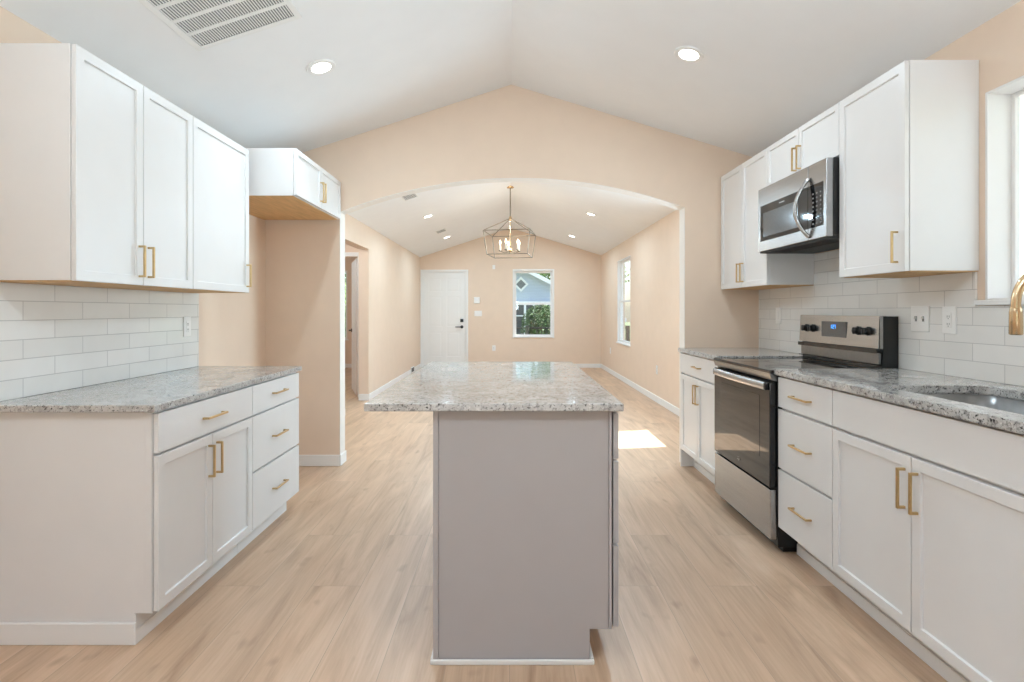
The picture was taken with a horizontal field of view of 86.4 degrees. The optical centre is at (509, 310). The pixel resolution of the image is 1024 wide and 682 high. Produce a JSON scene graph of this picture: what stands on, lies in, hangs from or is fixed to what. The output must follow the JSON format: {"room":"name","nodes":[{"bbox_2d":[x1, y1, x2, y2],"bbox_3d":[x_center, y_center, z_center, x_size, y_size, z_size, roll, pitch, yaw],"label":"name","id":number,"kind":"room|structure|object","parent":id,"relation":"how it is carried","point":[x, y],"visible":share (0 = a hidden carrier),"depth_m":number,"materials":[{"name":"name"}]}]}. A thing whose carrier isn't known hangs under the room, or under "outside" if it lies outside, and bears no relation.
{"room":"kitchen","nodes":[
{"label":"kitchen","id":0,"kind":"room"},
{"bbox_2d":[0,6,419,393],"bbox_3d":[-2.040,0.025,5.150,0.140,2.450,13.980,0,0,0],"label":"wall","id":1,"kind":"structure","parent":0,"point":[231,325],"depth_m":7.62,"materials":[{"name":"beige paint"}]},
{"bbox_2d":[0,43,192,288],"bbox_3d":[-1.784,-0.559,2.425,0.371,0.894,0.758,0,0,0],"label":"upper cabinet","id":2,"kind":"object","parent":1,"relation":"attached to","point":[96,165],"visible":1,"depth_m":2.12,"materials":[{"name":"white paint"}]},
{"bbox_2d":[0,282,198,400],"bbox_3d":[-1.965,0.119,2.735,0.008,0.460,1.410,0,0,0],"label":"tile backsplash","id":3,"kind":"structure","parent":1,"relation":"attached to","point":[53,338],"depth_m":2.53,"materials":[{"name":"white tile"}]},
{"bbox_2d":[183,317,190,336],"bbox_3d":[-1.957,0.095,3.310,0.009,0.120,0.075,0,0,0],"label":"wall outlet","id":4,"kind":"object","parent":3,"relation":"attached to","point":[186,320],"visible":1,"depth_m":3.30,"materials":[{"name":"white plastic"}]},
{"bbox_2d":[186,321,189,331],"bbox_3d":[-1.954,0.095,3.310,0.003,0.066,0.034,0,0,0],"label":"receptacle","id":5,"kind":"object","parent":4,"relation":"attached to","point":[187,322],"depth_m":3.31,"materials":[{"name":"white plastic"}]},
{"bbox_2d":[132,116,251,292],"bbox_3d":[-1.784,-0.559,3.107,0.371,0.894,0.603,0,0,0],"label":"upper cabinet","id":6,"kind":"object","parent":1,"relation":"attached to","point":[221,264],"visible":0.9,"depth_m":3.09,"materials":[{"name":"white paint"}]},
{"bbox_2d":[246,148,340,219],"bbox_3d":[-1.645,-0.882,3.916,0.647,0.305,0.910,0,0,0],"label":"upper cabinet","id":7,"kind":"object","parent":1,"relation":"attached to","point":[284,183],"visible":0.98,"depth_m":3.60,"materials":[{"name":"white paint"}]},
{"bbox_2d":[358,364,420,400],"bbox_3d":[-2.034,1.205,8.265,0.153,0.090,7.470,0,0,0],"label":"baseboard","id":8,"kind":"structure","parent":1,"relation":"attached to","point":[361,397],"depth_m":8.53,"materials":[{"name":"white paint"}]},
{"bbox_2d":[345,244,358,256],"bbox_3d":[-3.605,0.030,7.950,2.990,2.440,0.100,0,0,0],"label":"wall","id":9,"kind":"structure","parent":0,"point":[348,248],"depth_m":7.90,"materials":[{"name":"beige paint"}]},
{"bbox_2d":[345,252,358,396],"bbox_3d":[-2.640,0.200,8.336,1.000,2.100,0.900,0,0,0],"label":"door frame","id":10,"kind":"structure","parent":9,"relation":"in","point":[355,264],"depth_m":8.08,"materials":[{"name":"white paint"}]},
{"bbox_2d":[345,228,600,363],"bbox_3d":[-1.540,-0.294,12.070,7.120,3.088,0.140,0,0,0],"label":"wall","id":11,"kind":"structure","parent":0,"point":[577,272],"depth_m":12.00,"materials":[{"name":"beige paint"}]},
{"bbox_2d":[345,271,348,339],"bbox_3d":[-4.035,-0.122,12.039,0.990,1.536,0.122,0,0,0],"label":"window","id":12,"kind":"structure","parent":11,"relation":"in","point":[345,271],"depth_m":12.05,"materials":[{"name":"white paint"}]},
{"bbox_2d":[420,270,467,366],"bbox_3d":[-1.435,0.170,12.047,1.050,2.160,0.185,0,0,0],"label":"door","id":13,"kind":"structure","parent":11,"relation":"in","point":[443,293],"depth_m":12.02,"materials":[{"name":"white paint"}]},
{"bbox_2d":[474,297,479,303],"bbox_3d":[-0.720,-0.235,11.988,0.130,0.140,0.024,0,0,0],"label":"thermostat","id":14,"kind":"object","parent":11,"relation":"attached to","point":[476,299],"visible":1,"depth_m":11.98,"materials":[{"name":"white plastic"}]},
{"bbox_2d":[474,311,481,315],"bbox_3d":[-0.690,0.055,11.995,0.165,0.120,0.010,0,0,0],"label":"light switch","id":15,"kind":"object","parent":11,"relation":"attached to","point":[476,313],"visible":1,"depth_m":11.99,"materials":[{"name":"white plastic"}]},
{"bbox_2d":[513,271,553,337],"bbox_3d":[0.527,-0.152,12.039,0.915,1.476,0.122,0,0,0],"label":"window","id":16,"kind":"structure","parent":11,"relation":"in","point":[550,335],"depth_m":12.05,"materials":[{"name":"white paint"}]},
{"bbox_2d":[513,269,553,336],"bbox_3d":[0.527,-0.160,11.994,0.915,1.520,0.012,0,0,0],"label":"trim","id":17,"kind":"structure","parent":11,"relation":"attached to","point":[513,269],"depth_m":11.99,"materials":[{"name":"white paint"}]},
{"bbox_2d":[575,364,600,367],"bbox_3d":[0.025,1.205,11.993,3.990,0.090,0.013,0,0,0],"label":"baseboard","id":18,"kind":"structure","parent":11,"relation":"attached to","point":[578,365],"depth_m":11.99,"materials":[{"name":"white paint"}]},
{"bbox_2d":[0,368,947,681],"bbox_3d":[-1.520,1.350,5.150,7.360,0.200,13.980,0,0,0],"label":"floor","id":19,"kind":"structure","parent":0,"point":[338,587],"depth_m":2.34,"materials":[{"name":"brown wood"}]},
{"bbox_2d":[0,386,251,644],"bbox_3d":[-1.629,0.814,2.418,0.679,0.872,0.763,0,0,0],"label":"base cabinet","id":20,"kind":"object","parent":19,"relation":"on","point":[109,522],"visible":0.98,"depth_m":2.05,"materials":[{"name":"white paint"}]},
{"bbox_2d":[0,366,301,412],"bbox_3d":[-1.642,0.363,2.737,0.654,0.028,1.435,0,0,0],"label":"countertop","id":21,"kind":"structure","parent":20,"relation":"on","point":[152,393],"depth_m":2.33,"materials":[{"name":"stone"}]},
{"bbox_2d":[237,372,298,553],"bbox_3d":[-1.629,0.814,3.110,0.679,0.872,0.618,0,0,0],"label":"base cabinet","id":22,"kind":"object","parent":19,"relation":"on","point":[275,404],"visible":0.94,"depth_m":3.05,"materials":[{"name":"white paint"}]},
{"bbox_2d":[430,411,617,664],"bbox_3d":[0.069,0.801,2.686,0.698,0.898,1.529,0,0,0],"label":"kitchen island","id":23,"kind":"object","parent":19,"relation":"on","point":[525,503],"visible":0.84,"depth_m":1.94,"materials":[{"name":"grey paint"}]},
{"bbox_2d":[364,362,623,410],"bbox_3d":[-0.055,0.338,2.697,0.910,0.028,1.585,0,0,0],"label":"island countertop","id":24,"kind":"structure","parent":23,"relation":"on","point":[436,386],"depth_m":2.22,"materials":[{"name":"stone"}]},
{"bbox_2d":[681,352,719,483],"bbox_3d":[1.685,0.789,4.002,0.669,0.921,0.792,0,0,0],"label":"base cabinet","id":25,"kind":"object","parent":19,"relation":"on","point":[698,451],"visible":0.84,"depth_m":4.00,"materials":[{"name":"white paint"}]},
{"bbox_2d":[678,348,814,359],"bbox_3d":[1.690,0.312,3.994,0.659,0.032,0.809,0,0,0],"label":"countertop","id":26,"kind":"structure","parent":25,"relation":"on","point":[709,353],"depth_m":3.89,"materials":[{"name":"stone"}]},
{"bbox_2d":[713,315,897,551],"bbox_3d":[1.663,0.638,3.197,0.690,1.224,0.778,0,0,0],"label":"range","id":27,"kind":"object","parent":19,"relation":"on","point":[746,389],"visible":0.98,"depth_m":3.06,"materials":[{"name":"silver metal"}]},
{"bbox_2d":[713,367,797,551],"bbox_3d":[1.663,0.787,3.197,0.690,0.925,0.769,0,0,0],"label":"oven","id":28,"kind":"object","parent":27,"relation":"in","point":[746,398],"depth_m":3.04,"materials":[{"name":"silver glass"}]},
{"bbox_2d":[714,358,865,373],"bbox_3d":[1.621,0.314,3.197,0.558,0.018,0.778,0,0,0],"label":"cooktop","id":29,"kind":"object","parent":27,"relation":"in","point":[752,365],"depth_m":3.18,"materials":[{"name":"black glass"}]},
{"bbox_2d":[778,377,855,602],"bbox_3d":[1.685,0.789,2.567,0.669,0.921,0.470,0,0,0],"label":"base cabinet","id":30,"kind":"object","parent":19,"relation":"on","point":[805,418],"visible":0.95,"depth_m":2.53,"materials":[{"name":"white paint"}]},
{"bbox_2d":[833,390,1023,681],"bbox_3d":[1.685,0.789,1.873,0.669,0.921,0.914,0,0,0],"label":"base cabinet","id":31,"kind":"object","parent":19,"relation":"on","point":[928,507],"visible":0.97,"depth_m":1.78,"materials":[{"name":"white paint"}]},
{"bbox_2d":[774,369,1023,434],"bbox_3d":[1.690,0.312,2.103,0.659,0.032,1.406,0,0,0],"label":"countertop","id":32,"kind":"structure","parent":31,"relation":"on","point":[904,387],"depth_m":2.16,"materials":[{"name":"stone"}]},
{"bbox_2d":[923,394,1023,414],"bbox_3d":[1.673,0.423,1.810,0.417,0.190,0.712,0,0,0],"label":"sink","id":33,"kind":"object","parent":32,"relation":"in","point":[989,401],"visible":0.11,"depth_m":2.12,"materials":[{"name":"metal"}]},
{"bbox_2d":[1008,274,1023,334],"bbox_3d":[1.818,0.068,1.801,0.290,0.456,0.094,0,0,0],"label":"faucet","id":34,"kind":"object","parent":32,"relation":"on","point":[1015,327],"visible":1,"depth_m":1.81,"materials":[{"name":"gold metal"}]},
{"bbox_2d":[0,0,1021,256],"bbox_3d":[0.025,-1.604,5.150,4.270,0.848,13.980,0,0,0],"label":"ceiling","id":35,"kind":"structure","parent":0,"point":[768,68],"depth_m":3.31,"materials":[{"name":"paint"}]},
{"bbox_2d":[138,0,301,50],"bbox_3d":[-1.304,-1.394,2.370,0.524,0.176,0.750,0,0,0],"label":"ceiling vent","id":36,"kind":"object","parent":35,"relation":"in","point":[204,24],"visible":1,"depth_m":2.58,"materials":[{"name":"white metal"}]},
{"bbox_2d":[306,59,335,75],"bbox_3d":[-1.125,-1.453,3.252,0.168,0.061,0.176,0,0,0],"label":"recessed light","id":37,"kind":"object","parent":35,"relation":"in","point":[319,67],"visible":1,"depth_m":3.24,"materials":[{"name":"white paint"}]},
{"bbox_2d":[400,193,418,201],"bbox_3d":[-1.237,-1.416,6.736,0.191,0.068,0.300,0,0,0],"label":"ceiling vent","id":38,"kind":"object","parent":35,"relation":"in","point":[412,196],"visible":0.62,"depth_m":6.77,"materials":[{"name":"white metal"}]},
{"bbox_2d":[435,228,446,233],"bbox_3d":[-1.219,-1.421,9.707,0.191,0.068,0.300,0,0,0],"label":"ceiling vent","id":39,"kind":"object","parent":35,"relation":"in","point":[444,229],"visible":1,"depth_m":9.68,"materials":[{"name":"white paint"}]},
{"bbox_2d":[483,186,535,257],"bbox_3d":[0.012,-1.319,8.000,0.682,1.029,0.682,0,0,10],"label":"chandelier","id":40,"kind":"object","parent":35,"relation":"hanging from","point":[508,187],"visible":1,"depth_m":7.99,"materials":[{"name":"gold metal"}]},
{"bbox_2d":[674,46,703,62],"bbox_3d":[1.058,-1.511,3.211,0.169,0.057,0.176,0,0,0],"label":"recessed light","id":41,"kind":"object","parent":35,"relation":"in","point":[689,54],"visible":1,"depth_m":3.20,"materials":[{"name":"white paint"}]},
{"bbox_2d":[265,85,758,454],"bbox_3d":[0.025,-0.294,4.465,3.990,3.088,0.130,0,0,0],"label":"wall","id":42,"kind":"structure","parent":0,"point":[511,131],"depth_m":4.40,"materials":[{"name":"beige paint"}]},
{"bbox_2d":[299,450,345,465],"bbox_3d":[-1.664,1.205,4.465,0.612,0.090,0.156,0,0,0],"label":"baseboard","id":43,"kind":"structure","parent":42,"relation":"attached to","point":[304,460],"depth_m":4.39,"materials":[{"name":"white paint"}]},
{"bbox_2d":[340,178,684,461],"bbox_3d":[0.022,0.087,4.465,2.787,2.325,0.128,0,0,0],"label":"trim","id":44,"kind":"structure","parent":42,"relation":"attached to","point":[681,209],"depth_m":4.46,"materials":[{"name":"paint"}]},
{"bbox_2d":[601,0,1023,407],"bbox_3d":[2.090,0.003,5.150,0.140,2.495,13.980,0,0,0],"label":"wall","id":45,"kind":"structure","parent":0,"point":[998,43],"depth_m":7.10,"materials":[{"name":"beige paint"}]},
{"bbox_2d":[616,256,630,346],"bbox_3d":[2.059,-0.167,9.655,0.122,1.526,1.150,0,0,0],"label":"window","id":46,"kind":"structure","parent":45,"relation":"in","point":[621,262],"depth_m":10.19,"materials":[{"name":"white paint"}]},
{"bbox_2d":[601,364,678,415],"bbox_3d":[2.014,1.205,8.265,0.013,0.090,7.470,0,0,0],"label":"baseboard","id":47,"kind":"structure","parent":45,"relation":"attached to","point":[667,405],"depth_m":8.04,"materials":[{"name":"white paint"}]},
{"bbox_2d":[721,148,814,289],"bbox_3d":[1.845,-0.625,3.993,0.349,0.910,0.783,0,0,0],"label":"upper cabinet","id":48,"kind":"object","parent":45,"relation":"attached to","point":[743,267],"visible":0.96,"depth_m":3.88,"materials":[{"name":"white paint"}]},
{"bbox_2d":[767,103,838,185],"bbox_3d":[1.845,-0.940,3.206,0.349,0.280,0.786,0,0,0],"label":"upper cabinet","id":49,"kind":"object","parent":45,"relation":"attached to","point":[816,140],"visible":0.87,"depth_m":3.15,"materials":[{"name":"white paint"}]},
{"bbox_2d":[758,157,838,253],"bbox_3d":[1.792,-0.586,3.207,0.433,0.421,0.777,0,0,0],"label":"microwave","id":50,"kind":"object","parent":49,"relation":"attached to","point":[798,213],"visible":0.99,"depth_m":3.07,"materials":[{"name":"silver metal"}]},
{"bbox_2d":[759,250,1023,386],"bbox_3d":[2.015,-0.039,2.800,0.008,0.670,3.199,0,0,0],"label":"tile backsplash","id":51,"kind":"structure","parent":45,"relation":"attached to","point":[982,348],"depth_m":2.66,"materials":[{"name":"white tile"}]},
{"bbox_2d":[776,307,780,323],"bbox_3d":[2.006,0.034,4.070,0.010,0.120,0.075,0,0,0],"label":"light switch","id":52,"kind":"object","parent":51,"relation":"attached to","point":[778,310],"visible":1,"depth_m":4.05,"materials":[{"name":"white plastic"}]},
{"bbox_2d":[911,306,929,331],"bbox_3d":[2.002,0.038,2.665,0.018,0.125,0.118,0,0,0],"label":"light switch","id":53,"kind":"object","parent":51,"relation":"attached to","point":[920,315],"visible":1,"depth_m":2.66,"materials":[{"name":"white plastic"}]},
{"bbox_2d":[942,306,956,333],"bbox_3d":[2.007,0.042,2.488,0.009,0.125,0.078,0,0,0],"label":"wall outlet","id":54,"kind":"object","parent":51,"relation":"attached to","point":[949,314],"visible":1,"depth_m":2.48,"materials":[{"name":"white plastic"}]},
{"bbox_2d":[945,313,951,327],"bbox_3d":[2.004,0.042,2.488,0.003,0.066,0.034,0,0,0],"label":"receptacle","id":55,"kind":"object","parent":54,"relation":"attached to","point":[948,316],"depth_m":2.49,"materials":[{"name":"white plastic"}]},
{"bbox_2d":[839,60,978,277],"bbox_3d":[1.845,-0.625,2.577,0.349,0.910,0.468,0,0,0],"label":"upper cabinet","id":56,"kind":"object","parent":45,"relation":"attached to","point":[909,137],"visible":1,"depth_m":2.34,"materials":[{"name":"white paint"}]},
{"bbox_2d":[974,75,1023,304],"bbox_3d":[2.071,-0.475,1.833,0.147,0.903,1.026,0,0,0],"label":"window","id":57,"kind":"structure","parent":45,"relation":"in","point":[1002,103],"depth_m":2.30,"materials":[{"name":"white paint"}]},
{"bbox_2d":[1020,96,1023,114],"bbox_3d":[2.670,-1.345,5.200,1.020,0.250,14.600,0,0,0],"label":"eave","id":58,"kind":"object","parent":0,"point":[1022,97],"depth_m":3.25},
{"bbox_3d":[0.125,1.400,13.045,6.190,0.200,1.810,0,0,0],"label":"floor","id":59,"kind":"structure","parent":0,"visible":0},
{"bbox_2d":[516,326,629,340],"bbox_3d":[0.500,0.835,13.800,5.070,0.930,0.090,0,0,0],"label":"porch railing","id":60,"kind":"object","parent":59,"relation":"on","point":[627,328],"visible":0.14,"depth_m":13.77,"materials":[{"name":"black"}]},
{"label":"outside","id":61,"kind":"structure","parent":0,"visible":0},
{"bbox_3d":[0.000,1.925,25.000,120.000,0.150,130.000,0,0,0],"label":"ground","id":62,"kind":"structure","parent":61,"visible":0},
{"bbox_2d":[345,274,345,336],"bbox_3d":[-5.411,0.233,15.188,3.330,3.622,3.250,0,0,0],"label":"bush","id":63,"kind":"object","parent":62,"relation":"on","point":[345,274],"visible":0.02,"depth_m":14.58,"materials":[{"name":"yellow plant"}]},
{"bbox_2d":[520,305,549,333],"bbox_3d":[1.613,0.788,27.515,2.165,2.389,2.168,0,0,0],"label":"bush","id":64,"kind":"object","parent":62,"relation":"on","point":[543,320],"visible":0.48,"depth_m":27.07,"materials":[{"name":"green plant"}]},
{"bbox_2d":[516,273,625,333],"bbox_3d":[0.630,-0.305,34.400,11.400,4.310,9.800,0,0,0],"label":"neighbor house","id":65,"kind":"structure","parent":62,"relation":"on","point":[530,287],"depth_m":30.00,"materials":[{"name":"blue"}]},
{"bbox_2d":[516,277,527,290],"bbox_3d":[0.630,-1.470,29.970,0.840,0.840,0.060,0,0,0],"label":"vent","id":66,"kind":"object","parent":65,"relation":"attached to","point":[521,282],"depth_m":29.98,"materials":[{"name":"white"}]},
{"bbox_2d":[537,261,629,282],"bbox_3d":[5.133,-3.195,46.952,10.202,10.124,9.940,0,0,0],"label":"shade tree","id":67,"kind":"object","parent":62,"relation":"on","point":[541,274],"visible":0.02,"depth_m":45.57,"materials":[{"name":"green plant"}]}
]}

